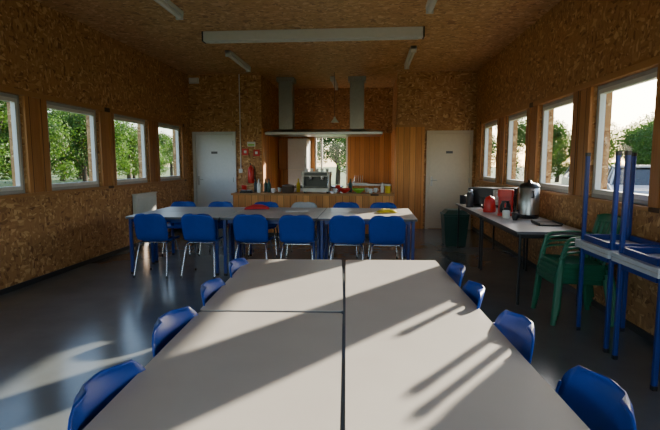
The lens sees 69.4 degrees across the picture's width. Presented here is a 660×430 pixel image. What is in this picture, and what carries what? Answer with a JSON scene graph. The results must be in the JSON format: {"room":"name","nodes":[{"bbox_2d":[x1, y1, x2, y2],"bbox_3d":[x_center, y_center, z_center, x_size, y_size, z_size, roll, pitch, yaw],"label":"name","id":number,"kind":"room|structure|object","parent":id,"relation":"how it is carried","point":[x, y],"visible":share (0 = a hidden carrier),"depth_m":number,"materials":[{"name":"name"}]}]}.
{"room":"community hall","nodes":[
{"label":"community hall","id":0,"kind":"room"},
{"bbox_2d":[0,0,191,289],"bbox_3d":[-3.704,-0.708,4.205,0.180,3.330,12.900,0,6,5],"label":"wall","id":1,"kind":"structure","parent":0,"point":[44,50],"depth_m":6.42,"materials":[{"name":"wood"}]},
{"bbox_2d":[0,92,24,194],"bbox_3d":[-3.611,-0.744,4.905,0.095,1.110,1.170,0,6,5],"label":"window","id":2,"kind":"structure","parent":1,"relation":"in","point":[19,188],"depth_m":5.40,"materials":[{"name":"white paint"}]},
{"bbox_2d":[46,101,98,190],"bbox_3d":[-3.488,-0.911,6.436,0.095,1.110,1.160,0,6,5],"label":"window","id":3,"kind":"structure","parent":1,"relation":"in","point":[50,105],"depth_m":6.72,"materials":[{"name":"white paint"}]},
{"bbox_2d":[0,228,181,295],"bbox_3d":[-3.608,0.918,4.375,0.012,0.060,12.900,0,6,5],"label":"baseboard","id":4,"kind":"structure","parent":1,"relation":"attached to","point":[77,265],"depth_m":6.18,"materials":[{"name":"wood"}]},
{"bbox_2d":[0,85,186,198],"bbox_3d":[-3.557,-0.758,4.920,0.100,1.205,10.650,0,6,5],"label":"trim","id":5,"kind":"structure","parent":1,"relation":"attached to","point":[34,105],"depth_m":6.11,"materials":[{"name":"brown wood"}]},
{"bbox_2d":[114,114,147,184],"bbox_3d":[-3.365,-1.079,7.977,0.095,1.110,1.170,0,6,5],"label":"window","id":6,"kind":"structure","parent":1,"relation":"in","point":[141,122],"depth_m":8.38,"materials":[{"name":"white paint"}]},
{"bbox_2d":[132,192,156,214],"bbox_3d":[-3.226,-0.018,8.354,0.100,0.740,0.750,0,6,5],"label":"radiator","id":7,"kind":"object","parent":1,"relation":"attached to","point":[147,201],"visible":0.54,"depth_m":8.20,"materials":[{"name":"metal"}]},
{"bbox_2d":[158,123,180,180],"bbox_3d":[-3.241,-1.247,9.518,0.095,1.110,1.140,0,6,5],"label":"window","id":8,"kind":"structure","parent":1,"relation":"in","point":[160,125],"depth_m":9.96,"materials":[{"name":"white paint"}]},
{"bbox_2d":[188,74,262,201],"bbox_3d":[-2.384,-1.406,10.608,1.790,3.330,0.150,0,6,5],"label":"wall","id":9,"kind":"structure","parent":0,"point":[213,102],"depth_m":10.43,"materials":[{"name":"wood"}]},
{"bbox_2d":[192,132,236,206],"bbox_3d":[-2.553,-0.783,10.568,0.970,2.100,0.087,0,6,5],"label":"door","id":10,"kind":"structure","parent":9,"relation":"in","point":[214,153],"depth_m":10.55,"materials":[{"name":"white paint"}]},
{"bbox_2d":[239,74,242,172],"bbox_3d":[-1.968,-1.988,10.415,0.080,2.130,0.040,0,6,5],"label":"cable conduit","id":11,"kind":"object","parent":9,"relation":"attached to","point":[240,169],"visible":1,"depth_m":10.43,"materials":[{"name":"white paint"}]},
{"bbox_2d":[248,163,254,182],"bbox_3d":[-1.729,-0.918,10.450,0.136,0.435,0.143,-5,8,-40],"label":"fire extinguisher","id":12,"kind":"object","parent":9,"relation":"attached to","point":[251,171],"visible":0.98,"depth_m":10.41,"materials":[{"name":"red metal"}]},
{"bbox_2d":[261,127,395,203],"bbox_3d":[0.051,-0.919,11.450,2.940,2.180,2.100,0,6,5],"label":"wall paneling","id":13,"kind":"structure","parent":9,"relation":"attached to","point":[373,158],"depth_m":12.32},
{"bbox_2d":[262,75,278,130],"bbox_3d":[-1.483,-1.512,11.584,0.150,3.330,1.950,0,6,5],"label":"wall","id":14,"kind":"structure","parent":0,"point":[270,94],"depth_m":11.34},
{"bbox_2d":[36,0,560,88],"bbox_3d":[-0.440,-2.525,4.821,6.560,0.150,15.330,0,6,5],"label":"ceiling","id":15,"kind":"structure","parent":0,"point":[460,35],"depth_m":6.92,"materials":[{"name":"wood"}]},
{"bbox_2d":[154,0,183,19],"bbox_3d":[-1.963,-2.453,5.349,0.100,0.105,1.420,0,6,5],"label":"fluorescent light","id":16,"kind":"object","parent":15,"relation":"attached to","point":[168,5],"visible":1,"depth_m":5.74,"materials":[{"name":"white paint"}]},
{"bbox_2d":[225,50,250,71],"bbox_3d":[-1.686,-2.830,8.818,0.100,0.105,1.420,0,6,5],"label":"fluorescent light","id":17,"kind":"object","parent":15,"relation":"attached to","point":[228,53],"visible":1,"depth_m":8.62,"materials":[{"name":"white paint"}]},
{"bbox_2d":[201,26,424,43],"bbox_3d":[-0.264,-2.594,6.903,3.220,0.160,0.160,0,6,5],"label":"projection screen","id":18,"kind":"object","parent":15,"relation":"attached to","point":[418,32],"visible":1,"depth_m":6.84,"materials":[{"name":"white paint"}]},
{"bbox_2d":[265,76,382,136],"bbox_3d":[-0.114,-2.456,10.842,2.600,1.288,0.900,0,6,5],"label":"extractor hood","id":19,"kind":"object","parent":15,"relation":"hanging from","point":[285,84],"visible":1,"depth_m":10.67,"materials":[{"name":"silver metal"}]},
{"bbox_2d":[330,72,338,122],"bbox_3d":[0.099,-2.497,10.114,0.180,1.050,0.180,0,6,5],"label":"pendant lamp","id":20,"kind":"object","parent":15,"relation":"hanging from","point":[334,120],"visible":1,"depth_m":10.12,"materials":[{"name":"black plastic"}]},
{"bbox_2d":[404,46,416,68],"bbox_3d":[1.431,-2.798,8.521,0.100,0.105,1.420,0,6,5],"label":"fluorescent light","id":21,"kind":"object","parent":15,"relation":"attached to","point":[413,49],"visible":1,"depth_m":8.30,"materials":[{"name":"white paint"}]},
{"bbox_2d":[425,0,436,13],"bbox_3d":[1.157,-2.426,5.102,0.100,0.105,1.420,0,6,5],"label":"fluorescent light","id":22,"kind":"object","parent":15,"relation":"attached to","point":[430,4],"visible":1,"depth_m":5.63,"materials":[{"name":"white paint"}]},
{"bbox_2d":[0,228,659,429],"bbox_3d":[-0.440,0.919,5.196,6.560,0.120,15.330,0,6,5],"label":"floor","id":23,"kind":"structure","parent":0,"point":[57,332],"depth_m":4.32,"materials":[{"name":"concrete"}]},
{"bbox_2d":[67,359,145,429],"bbox_3d":[-0.453,0.869,1.392,0.485,0.809,0.458,0,6,5],"label":"dining chair","id":24,"kind":"object","parent":23,"relation":"on","point":[101,388],"visible":0.58,"depth_m":1.38,"materials":[{"name":"blue plastic"}]},
{"bbox_2d":[133,213,181,278],"bbox_3d":[-2.202,0.359,6.071,0.458,0.809,0.485,1,6,7],"label":"dining chair","id":25,"kind":"object","parent":23,"relation":"on","point":[149,228],"visible":0.98,"depth_m":5.88,"materials":[{"name":"blue plastic"}]},
{"bbox_2d":[152,306,197,357],"bbox_3d":[-0.448,0.808,1.951,0.485,0.809,0.458,1,6,7],"label":"dining chair","id":26,"kind":"object","parent":23,"relation":"on","point":[167,326],"visible":0.12,"depth_m":1.96,"materials":[{"name":"blue plastic"}]},
{"bbox_2d":[125,211,232,275],"bbox_3d":[-1.958,0.358,6.351,1.215,0.745,0.690,0,6,5],"label":"dining table","id":27,"kind":"object","parent":23,"relation":"on","point":[170,216],"visible":0.66,"depth_m":6.11,"materials":[{"name":"laminate"}]},
{"bbox_2d":[162,201,198,255],"bbox_3d":[-2.357,0.202,7.512,0.458,0.809,0.485,0,6,2],"label":"dining chair","id":28,"kind":"object","parent":23,"relation":"on","point":[177,203],"visible":0.38,"depth_m":7.66,"materials":[{"name":"blue plastic"}]},
{"bbox_2d":[153,207,245,262],"bbox_3d":[-1.903,0.283,7.045,1.215,0.745,0.690,0,6,5],"label":"dining table","id":29,"kind":"object","parent":23,"relation":"on","point":[193,209],"visible":0.45,"depth_m":6.94,"materials":[{"name":"laminate"}]},
{"bbox_2d":[180,213,223,278],"bbox_3d":[-1.603,0.363,6.040,0.458,0.809,0.485,1,6,7],"label":"dining chair","id":30,"kind":"object","parent":23,"relation":"on","point":[196,228],"visible":0.94,"depth_m":5.85,"materials":[{"name":"blue plastic"}]},
{"bbox_2d":[83,312,342,429],"bbox_3d":[-0.294,0.887,1.519,0.660,0.741,1.400,0,6,2],"label":"dining table","id":31,"kind":"object","parent":23,"relation":"on","point":[222,370],"visible":1,"depth_m":1.50,"materials":[{"name":"laminate"}]},
{"bbox_2d":[200,277,225,305],"bbox_3d":[-0.415,0.750,2.486,0.485,0.809,0.458,0,6,2],"label":"dining chair","id":32,"kind":"object","parent":23,"relation":"on","point":[209,288],"visible":0.12,"depth_m":2.50,"materials":[{"name":"blue plastic"}]},
{"bbox_2d":[198,201,235,255],"bbox_3d":[-1.759,0.209,7.449,0.458,0.809,0.485,1,6,7],"label":"dining chair","id":33,"kind":"object","parent":23,"relation":"on","point":[217,203],"visible":0.23,"depth_m":7.61,"materials":[{"name":"blue plastic"}]},
{"bbox_2d":[229,257,248,277],"bbox_3d":[-0.392,0.690,3.033,0.485,0.809,0.458,0,6,5],"label":"dining chair","id":34,"kind":"object","parent":23,"relation":"on","point":[235,264],"visible":0.12,"depth_m":3.06,"materials":[{"name":"blue plastic"}]},
{"bbox_2d":[233,214,273,258],"bbox_3d":[-0.955,0.369,5.983,0.458,0.809,0.485,1,6,5],"label":"dining chair","id":35,"kind":"object","parent":23,"relation":"on","point":[250,229],"visible":0.93,"depth_m":5.79,"materials":[{"name":"blue plastic"}]},
{"bbox_2d":[248,202,280,256],"bbox_3d":[-1.021,0.213,7.416,0.458,0.809,0.485,0,6,0],"label":"dining chair","id":36,"kind":"object","parent":23,"relation":"on","point":[269,204],"visible":0.34,"depth_m":7.55,"materials":[{"name":"blue plastic"}]},
{"bbox_2d":[220,212,321,275],"bbox_3d":[-0.740,0.369,6.255,1.215,0.745,0.690,0,6,5],"label":"dining table","id":37,"kind":"object","parent":23,"relation":"on","point":[271,217],"visible":0.5,"depth_m":6.04,"materials":[{"name":"laminate"}]},
{"bbox_2d":[200,259,343,315],"bbox_3d":[-0.260,0.745,2.806,0.665,0.745,1.170,0,6,1],"label":"dining table","id":38,"kind":"object","parent":23,"relation":"on","point":[260,285],"visible":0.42,"depth_m":2.55,"materials":[{"name":"laminate"}]},
{"bbox_2d":[236,207,325,257],"bbox_3d":[-0.685,0.293,6.949,1.215,0.745,0.690,0,6,5],"label":"dining table","id":39,"kind":"object","parent":23,"relation":"on","point":[271,209],"visible":0.27,"depth_m":6.94,"materials":[{"name":"laminate"}]},
{"bbox_2d":[245,204,268,209],"bbox_3d":[-1.071,-0.124,6.985,0.367,0.065,0.226,-1,6,-7],"label":"cloth","id":40,"kind":"object","parent":39,"relation":"on","point":[254,206],"visible":1,"depth_m":6.91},
{"bbox_2d":[279,215,316,258],"bbox_3d":[-0.392,0.376,5.914,0.458,0.809,0.485,0,6,4],"label":"dining chair","id":41,"kind":"object","parent":23,"relation":"on","point":[299,229],"visible":0.93,"depth_m":5.72,"materials":[{"name":"blue plastic"}]},
{"bbox_2d":[288,138,309,185],"bbox_3d":[-0.779,-0.911,12.118,0.480,2.020,0.710,0,6,5],"label":"refrigerator","id":42,"kind":"object","parent":23,"relation":"on","point":[298,148],"visible":0.46,"depth_m":11.75,"materials":[{"name":"white paint"}]},
{"bbox_2d":[286,202,316,256],"bbox_3d":[-0.422,0.218,7.366,0.458,0.809,0.485,1,6,5],"label":"dining chair","id":43,"kind":"object","parent":23,"relation":"on","point":[296,204],"visible":0.22,"depth_m":7.53,"materials":[{"name":"grey plastic"}]},
{"bbox_2d":[231,191,394,237],"bbox_3d":[-0.319,-0.022,9.408,3.120,0.840,0.700,0,6,5],"label":"counter","id":44,"kind":"object","parent":23,"relation":"on","point":[321,199],"depth_m":9.08,"materials":[{"name":"brown wood"}]},
{"bbox_2d":[280,184,296,192],"bbox_3d":[-0.815,-0.519,9.291,0.301,0.170,0.251,5,8,41],"label":"cooking pot","id":45,"kind":"object","parent":44,"relation":"on","point":[287,188],"visible":0.95,"depth_m":9.20,"materials":[{"name":"silver metal"}]},
{"bbox_2d":[301,168,331,192],"bbox_3d":[-0.260,-0.672,9.316,0.560,0.470,0.491,0,6,5],"label":"espresso machine","id":46,"kind":"object","parent":44,"relation":"on","point":[312,181],"visible":0.98,"depth_m":9.24,"materials":[{"name":"silver metal"}]},
{"bbox_2d":[328,202,360,258],"bbox_3d":[0.228,0.222,7.335,0.458,0.809,0.485,1,6,9],"label":"dining chair","id":47,"kind":"object","parent":23,"relation":"on","point":[339,204],"visible":0.16,"depth_m":7.50,"materials":[{"name":"blue plastic"}]},
{"bbox_2d":[329,215,364,259],"bbox_3d":[0.216,0.382,5.865,0.458,0.809,0.485,1,6,5],"label":"dining chair","id":48,"kind":"object","parent":23,"relation":"on","point":[343,230],"visible":0.94,"depth_m":5.67,"materials":[{"name":"blue plastic"}]},
{"bbox_2d":[317,213,417,259],"bbox_3d":[0.478,0.380,6.159,1.215,0.745,0.690,0,6,5],"label":"dining table","id":49,"kind":"object","parent":23,"relation":"on","point":[409,219],"visible":0.46,"depth_m":6.03,"materials":[{"name":"laminate"}]},
{"bbox_2d":[323,208,411,259],"bbox_3d":[0.533,0.304,6.852,1.215,0.745,0.690,0,6,5],"label":"dining table","id":50,"kind":"object","parent":23,"relation":"on","point":[328,210],"visible":0.45,"depth_m":6.94,"materials":[{"name":"laminate"}]},
{"bbox_2d":[347,183,390,191],"bbox_3d":[0.988,-0.349,12.128,1.090,0.900,0.630,0,6,5],"label":"base cabinet","id":51,"kind":"object","parent":23,"relation":"on","point":[369,185],"visible":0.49,"depth_m":11.80,"materials":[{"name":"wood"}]},
{"bbox_2d":[367,202,397,258],"bbox_3d":[0.809,0.227,7.283,0.458,0.809,0.485,1,6,6],"label":"dining chair","id":52,"kind":"object","parent":23,"relation":"on","point":[378,204],"visible":0.2,"depth_m":7.44,"materials":[{"name":"blue plastic"}]},
{"bbox_2d":[369,215,404,259],"bbox_3d":[0.693,0.386,5.829,0.458,0.809,0.485,1,6,7],"label":"dining chair","id":53,"kind":"object","parent":23,"relation":"on","point":[383,230],"visible":0.92,"depth_m":5.63,"materials":[{"name":"blue plastic"}]},
{"bbox_2d":[440,209,469,246],"bbox_3d":[2.158,0.211,8.276,0.440,0.620,0.440,0,6,5],"label":"waste bin","id":54,"kind":"object","parent":23,"relation":"on","point":[449,217],"visible":0.98,"depth_m":8.09,"materials":[{"name":"plastic"}]},
{"bbox_2d":[445,262,464,286],"bbox_3d":[0.570,0.702,2.927,0.485,0.809,0.458,0,6,5],"label":"dining chair","id":55,"kind":"object","parent":23,"relation":"on","point":[456,271],"visible":0.17,"depth_m":2.94,"materials":[{"name":"blue plastic"}]},
{"bbox_2d":[344,260,589,429],"bbox_3d":[0.379,0.819,2.123,0.625,0.745,2.500,0,6,2],"label":"dining table","id":56,"kind":"object","parent":23,"relation":"on","point":[420,354],"visible":1,"depth_m":1.62,"materials":[{"name":"laminate"}]},
{"bbox_2d":[462,280,484,308],"bbox_3d":[0.533,0.753,2.461,0.485,0.809,0.458,1,6,7],"label":"dining chair","id":57,"kind":"object","parent":23,"relation":"on","point":[475,291],"visible":0.09,"depth_m":2.46,"materials":[{"name":"blue plastic"}]},
{"bbox_2d":[456,203,525,268],"bbox_3d":[2.370,0.267,7.165,0.680,0.750,1.660,0,6,5],"label":"side table","id":58,"kind":"object","parent":23,"relation":"on","point":[463,207],"visible":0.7,"depth_m":6.61,"materials":[{"name":"laminate"}]},
{"bbox_2d":[466,189,473,206],"bbox_3d":[2.118,-0.255,7.220,0.110,0.275,0.110,0,6,5],"label":"flask","id":59,"kind":"object","parent":58,"relation":"on","point":[469,196],"visible":0.93,"depth_m":7.18,"materials":[{"name":"metal"}]},
{"bbox_2d":[468,187,502,207],"bbox_3d":[2.435,-0.280,7.380,0.500,0.290,0.390,4,7,33],"label":"microwave oven","id":60,"kind":"object","parent":58,"relation":"on","point":[478,192],"visible":0.39,"depth_m":7.25,"materials":[{"name":"metal"}]},
{"bbox_2d":[479,195,495,212],"bbox_3d":[2.172,-0.157,6.527,0.196,0.230,0.170,5,8,41],"label":"electric kettle","id":61,"kind":"object","parent":58,"relation":"on","point":[489,206],"visible":1,"depth_m":6.46,"materials":[{"name":"red plastic"}]},
{"bbox_2d":[502,187,517,211],"bbox_3d":[2.472,-0.213,6.575,0.190,0.330,0.282,3,7,27],"label":"coffee maker","id":62,"kind":"object","parent":58,"relation":"on","point":[514,188],"visible":0.27,"depth_m":6.59,"materials":[{"name":"black plastic"}]},
{"bbox_2d":[493,310,534,363],"bbox_3d":[0.551,0.810,1.932,0.485,0.809,0.458,0,6,3],"label":"dining chair","id":63,"kind":"object","parent":23,"relation":"on","point":[517,328],"visible":0.17,"depth_m":1.93,"materials":[{"name":"blue plastic"}]},
{"bbox_2d":[478,214,586,305],"bbox_3d":[2.238,0.448,5.511,0.680,0.750,1.660,0,6,5],"label":"side table","id":64,"kind":"object","parent":23,"relation":"on","point":[521,228],"visible":0.8,"depth_m":4.96,"materials":[{"name":"laminate"}]},
{"bbox_2d":[497,189,513,215],"bbox_3d":[2.244,-0.160,6.094,0.190,0.330,0.282,2,7,22],"label":"coffee maker","id":65,"kind":"object","parent":64,"relation":"on","point":[505,196],"visible":0.84,"depth_m":6.03,"materials":[{"name":"red plastic"}]},
{"bbox_2d":[502,207,509,217],"bbox_3d":[2.144,-0.028,5.799,0.090,0.130,0.090,0,6,5],"label":"jar","id":66,"kind":"object","parent":64,"relation":"on","point":[506,212],"visible":1,"depth_m":5.77,"materials":[{"name":"ceramic"}]},
{"bbox_2d":[514,180,539,218],"bbox_3d":[2.410,-0.193,5.791,0.249,0.460,0.250,-5,8,-40],"label":"urn","id":67,"kind":"object","parent":64,"relation":"on","point":[529,192],"visible":0.96,"depth_m":5.70,"materials":[{"name":"silver metal"}]},
{"bbox_2d":[531,220,562,225],"bbox_3d":[2.368,0.086,5.218,0.240,0.030,0.340,1,6,9],"label":"serving tray","id":68,"kind":"object","parent":64,"relation":"on","point":[553,222],"visible":1,"depth_m":5.16,"materials":[{"name":"black plastic"}]},
{"bbox_2d":[531,213,620,326],"bbox_3d":[2.261,0.472,4.366,0.615,0.961,0.550,0,6,5],"label":"garden chair","id":69,"kind":"object","parent":23,"relation":"on","point":[559,270],"visible":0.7,"depth_m":4.21,"materials":[{"name":"green plastic"}]},
{"bbox_2d":[555,365,636,429],"bbox_3d":[0.567,0.870,1.381,0.485,0.809,0.458,0,6,5],"label":"dining chair","id":70,"kind":"object","parent":23,"relation":"on","point":[596,399],"visible":0.8,"depth_m":1.39,"materials":[{"name":"blue plastic"}]},
{"bbox_2d":[575,242,657,352],"bbox_3d":[2.280,0.636,3.782,0.460,0.750,0.580,0,6,5],"label":"school desk","id":71,"kind":"object","parent":23,"relation":"on","point":[584,250],"visible":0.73,"depth_m":3.89,"materials":[{"name":"metal"}]},
{"bbox_2d":[575,151,659,254],"bbox_3d":[2.280,-0.112,3.700,0.460,0.750,0.580,0,6,5],"label":"school desk","id":72,"kind":"object","parent":71,"relation":"on","point":[604,243],"visible":0.96,"depth_m":3.84,"materials":[{"name":"metal"}]},
{"bbox_2d":[611,256,659,390],"bbox_3d":[2.232,0.702,3.177,0.460,0.750,0.580,0,6,5],"label":"school desk","id":73,"kind":"object","parent":23,"relation":"on","point":[649,275],"visible":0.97,"depth_m":3.10,"materials":[{"name":"metal"}]},
{"bbox_2d":[612,151,659,273],"bbox_3d":[2.232,-0.046,3.096,0.460,0.750,0.580,0,6,5],"label":"school desk","id":74,"kind":"object","parent":73,"relation":"on","point":[648,258],"visible":1,"depth_m":3.31,"materials":[{"name":"metal"}]},
{"bbox_2d":[294,87,392,132],"bbox_3d":[0.141,-1.614,12.517,3.240,3.330,0.180,0,6,5],"label":"wall","id":75,"kind":"structure","parent":0,"point":[314,107],"depth_m":12.29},
{"bbox_2d":[279,140,287,169],"bbox_3d":[-1.166,-1.549,12.296,0.250,0.750,0.360,0,6,5],"label":"upper cabinet","id":76,"kind":"object","parent":75,"relation":"attached to","point":[283,144],"visible":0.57,"depth_m":12.12,"materials":[{"name":"brown wood"}]},
{"bbox_2d":[315,137,347,187],"bbox_3d":[0.034,-1.318,12.523,0.870,1.500,0.070,0,6,5],"label":"window","id":77,"kind":"structure","parent":75,"relation":"in","point":[315,137],"depth_m":12.46,"materials":[{"name":"white paint"}]},
{"bbox_2d":[392,73,397,130],"bbox_3d":[1.597,-1.485,11.340,0.150,3.330,1.950,0,6,5],"label":"wall","id":78,"kind":"structure","parent":0,"point":[394,114],"depth_m":11.22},
{"bbox_2d":[397,71,477,228],"bbox_3d":[2.351,-1.365,10.233,1.830,3.330,0.150,0,6,5],"label":"wall","id":79,"kind":"structure","parent":0,"point":[438,100],"depth_m":10.05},
{"bbox_2d":[395,124,424,228],"bbox_3d":[1.705,-0.813,10.247,0.630,2.230,0.045,0,6,5],"label":"panel","id":80,"kind":"object","parent":79,"relation":"attached to","point":[410,138],"depth_m":10.22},
{"bbox_2d":[425,130,473,228],"bbox_3d":[2.534,-0.739,10.165,0.965,2.100,0.087,0,6,5],"label":"door","id":81,"kind":"structure","parent":79,"relation":"in","point":[449,157],"depth_m":10.16,"materials":[{"name":"beige paint"}]},
{"bbox_2d":[473,0,659,335],"bbox_3d":[2.656,-0.653,3.702,0.180,3.330,12.900,0,6,5],"label":"wall","id":82,"kind":"structure","parent":0,"point":[576,42],"depth_m":5.28,"materials":[{"name":"wood"}]},
{"bbox_2d":[483,120,496,181],"bbox_3d":[3.033,-1.178,8.887,0.095,1.110,1.150,0,6,5],"label":"window","id":83,"kind":"structure","parent":82,"relation":"in","point":[494,123],"depth_m":9.36,"materials":[{"name":"white paint"}]},
{"bbox_2d":[506,110,526,185],"bbox_3d":[2.908,-1.008,7.327,0.095,1.110,1.100,0,6,5],"label":"window","id":84,"kind":"structure","parent":82,"relation":"in","point":[523,114],"depth_m":7.76,"materials":[{"name":"white paint"}]},
{"bbox_2d":[539,95,572,192],"bbox_3d":[2.786,-0.841,5.800,0.095,1.110,1.100,0,6,5],"label":"window","id":85,"kind":"structure","parent":82,"relation":"in","point":[568,100],"depth_m":6.22,"materials":[{"name":"white paint"}]},
{"bbox_2d":[472,226,653,343],"bbox_3d":[2.560,0.972,3.887,0.012,0.060,12.900,0,6,5],"label":"baseboard","id":86,"kind":"structure","parent":82,"relation":"attached to","point":[628,324],"depth_m":4.70,"materials":[{"name":"wood"}]},
{"bbox_2d":[478,55,659,213],"bbox_3d":[2.616,-0.694,4.332,0.100,1.205,10.590,0,6,5],"label":"trim","id":87,"kind":"structure","parent":82,"relation":"attached to","point":[583,94],"depth_m":5.11,"materials":[{"name":"brown wood"}]},
{"bbox_2d":[591,67,657,204],"bbox_3d":[2.665,-0.677,4.289,0.095,1.110,1.110,0,6,5],"label":"window","id":88,"kind":"structure","parent":82,"relation":"in","point":[651,74],"depth_m":4.71,"materials":[{"name":"white paint"}]},
{"label":"outside","id":89,"kind":"structure","parent":0,"visible":0},
{"bbox_2d":[0,167,564,187],"bbox_3d":[3.966,-3.773,49.726,300.000,0.160,300.000,0,6,5],"label":"lawn","id":90,"kind":"structure","parent":89,"point":[55,179],"depth_m":51.66,"materials":[{"name":"green plant"}]},
{"bbox_2d":[0,139,10,171],"bbox_3d":[-14.199,-2.308,18.461,2.735,3.726,3.549,0,6,2],"label":"tree","id":91,"kind":"object","parent":90,"relation":"on","point":[2,148],"visible":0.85,"depth_m":19.38,"materials":[{"name":"green plant"}]},
{"bbox_2d":[0,101,11,182],"bbox_3d":[-17.649,-3.979,23.877,4.805,5.884,4.308,-4,7,-33],"label":"tree","id":92,"kind":"object","parent":90,"relation":"on","point":[3,106],"visible":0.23,"depth_m":23.77,"materials":[{"name":"green plant"}]},
{"bbox_2d":[1,102,65,180],"bbox_3d":[-17.805,-4.400,27.851,4.300,5.860,3.860,-2,7,-17],"label":"tree","id":93,"kind":"object","parent":90,"relation":"on","point":[53,160],"visible":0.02,"depth_m":28.45,"materials":[{"name":"green plant"}]},
{"bbox_2d":[0,115,78,181],"bbox_3d":[-16.085,-3.294,25.390,4.293,4.189,3.224,0,6,-1],"label":"tree","id":94,"kind":"object","parent":90,"relation":"on","point":[54,138],"visible":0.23,"depth_m":25.89,"materials":[{"name":"green plant"}]},
{"bbox_2d":[47,109,76,180],"bbox_3d":[-23.632,-6.424,41.131,4.164,7.013,5.274,4,7,32],"label":"tree","id":95,"kind":"object","parent":90,"relation":"on","point":[50,114],"visible":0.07,"depth_m":40.38,"materials":[{"name":"green plant"}]},
{"bbox_2d":[53,110,117,181],"bbox_3d":[-15.197,-4.279,29.838,3.262,5.186,3.633,4,8,35],"label":"tree","id":96,"kind":"object","parent":90,"relation":"on","point":[74,121],"visible":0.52,"depth_m":29.05,"materials":[{"name":"green plant"}]},
{"bbox_2d":[65,120,134,176],"bbox_3d":[-14.912,-4.080,30.727,4.414,4.596,3.429,-2,6,-15],"label":"tree","id":97,"kind":"object","parent":90,"relation":"on","point":[119,141],"visible":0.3,"depth_m":30.95,"materials":[{"name":"green plant"}]},
{"bbox_2d":[76,120,138,173],"bbox_3d":[-16.958,-4.968,36.530,4.763,5.109,3.464,0,6,-2],"label":"tree","id":98,"kind":"object","parent":90,"relation":"on","point":[126,123],"visible":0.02,"depth_m":36.81,"materials":[{"name":"green plant"}]},
{"bbox_2d":[116,124,165,178],"bbox_3d":[-14.660,-4.558,35.696,3.384,4.470,4.333,1,6,12],"label":"tree","id":99,"kind":"object","parent":90,"relation":"on","point":[133,142],"visible":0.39,"depth_m":35.10,"materials":[{"name":"green plant"}]},
{"bbox_2d":[159,133,170,174],"bbox_3d":[-16.754,-5.625,44.728,3.629,4.632,3.257,-6,9,-44],"label":"tree","id":100,"kind":"object","parent":90,"relation":"on","point":[163,137],"visible":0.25,"depth_m":44.82,"materials":[{"name":"green plant"}]},
{"bbox_2d":[163,136,173,175],"bbox_3d":[-16.363,-6.176,50.163,3.380,4.552,4.456,3,7,24],"label":"tree","id":101,"kind":"object","parent":90,"relation":"on","point":[171,143],"visible":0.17,"depth_m":49.36,"materials":[{"name":"green plant"}]},
{"bbox_2d":[317,138,345,183],"bbox_3d":[0.663,-4.599,34.191,4.767,4.880,3.500,-2,7,-17],"label":"tree","id":102,"kind":"object","parent":90,"relation":"on","point":[332,154],"visible":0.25,"depth_m":33.97,"materials":[{"name":"green plant"}]},
{"bbox_2d":[336,138,345,174],"bbox_3d":[2.313,-4.501,31.294,4.118,5.312,3.688,5,8,39],"label":"tree","id":103,"kind":"object","parent":90,"relation":"on","point":[341,139],"visible":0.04,"depth_m":31.38,"materials":[{"name":"green plant"}]},
{"bbox_2d":[492,117,525,179],"bbox_3d":[12.564,-4.769,33.100,3.943,5.452,3.285,1,6,8],"label":"tree","id":104,"kind":"object","parent":90,"relation":"on","point":[521,133],"visible":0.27,"depth_m":32.55,"materials":[{"name":"green plant"}]},
{"bbox_2d":[525,117,570,178],"bbox_3d":[14.857,-4.334,32.633,3.267,4.686,3.643,4,8,35],"label":"tree","id":105,"kind":"object","parent":90,"relation":"on","point":[558,132],"visible":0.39,"depth_m":32.06,"materials":[{"name":"green plant"}]},
{"bbox_2d":[552,133,570,181],"bbox_3d":[18.042,-4.679,38.855,3.041,4.022,4.108,1,6,12],"label":"tree","id":106,"kind":"object","parent":90,"relation":"on","point":[564,146],"visible":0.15,"depth_m":37.51,"materials":[{"name":"green plant"}]},
{"bbox_2d":[561,166,609,185],"bbox_3d":[10.931,-1.384,20.151,1.780,1.499,4.130,2,7,20],"label":"parked car","id":107,"kind":"object","parent":90,"relation":"on","point":[565,179],"visible":0.09,"depth_m":21.14,"materials":[{"name":"paint"}]},
{"bbox_2d":[608,122,620,165],"bbox_3d":[18.555,-4.357,33.320,2.874,4.583,3.374,5,8,40],"label":"tree","id":108,"kind":"object","parent":90,"relation":"on","point":[612,124],"visible":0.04,"depth_m":32.52,"materials":[{"name":"green plant"}]},
{"bbox_2d":[609,125,640,166],"bbox_3d":[20.299,-3.860,30.994,2.928,4.098,4.098,-1,6,-13],"label":"tree","id":109,"kind":"object","parent":90,"relation":"on","point":[615,136],"visible":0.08,"depth_m":31.82,"materials":[{"name":"green plant"}]},
{"bbox_2d":[607,165,650,194],"bbox_3d":[9.497,-0.799,14.780,1.780,1.499,4.130,3,7,26],"label":"parked car","id":110,"kind":"object","parent":90,"relation":"on","point":[642,175],"visible":0.2,"depth_m":14.07,"materials":[{"name":"paint"}]},
{"bbox_2d":[614,120,650,164],"bbox_3d":[19.451,-3.884,29.422,3.577,4.484,3.336,2,7,20],"label":"tree","id":111,"kind":"object","parent":90,"relation":"on","point":[622,147],"visible":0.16,"depth_m":29.08,"materials":[{"name":"green plant"}]},
{"bbox_2d":[624,111,653,164],"bbox_3d":[18.630,-3.614,27.018,2.860,4.469,3.199,1,6,5],"label":"tree","id":112,"kind":"object","parent":90,"relation":"on","point":[647,117],"visible":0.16,"depth_m":27.24,"materials":[{"name":"green plant"}]},
{"bbox_2d":[630,125,652,163],"bbox_3d":[17.814,-3.443,25.634,3.019,4.429,2.724,-3,7,-24],"label":"tree","id":113,"kind":"object","parent":90,"relation":"on","point":[642,137],"visible":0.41,"depth_m":25.77,"materials":[{"name":"green plant"}]},
{"bbox_2d":[639,112,653,164],"bbox_3d":[16.941,-3.174,23.458,3.384,4.364,2.789,-4,7,-34],"label":"tree","id":114,"kind":"object","parent":90,"relation":"on","point":[649,140],"visible":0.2,"depth_m":23.69,"materials":[{"name":"green plant"}]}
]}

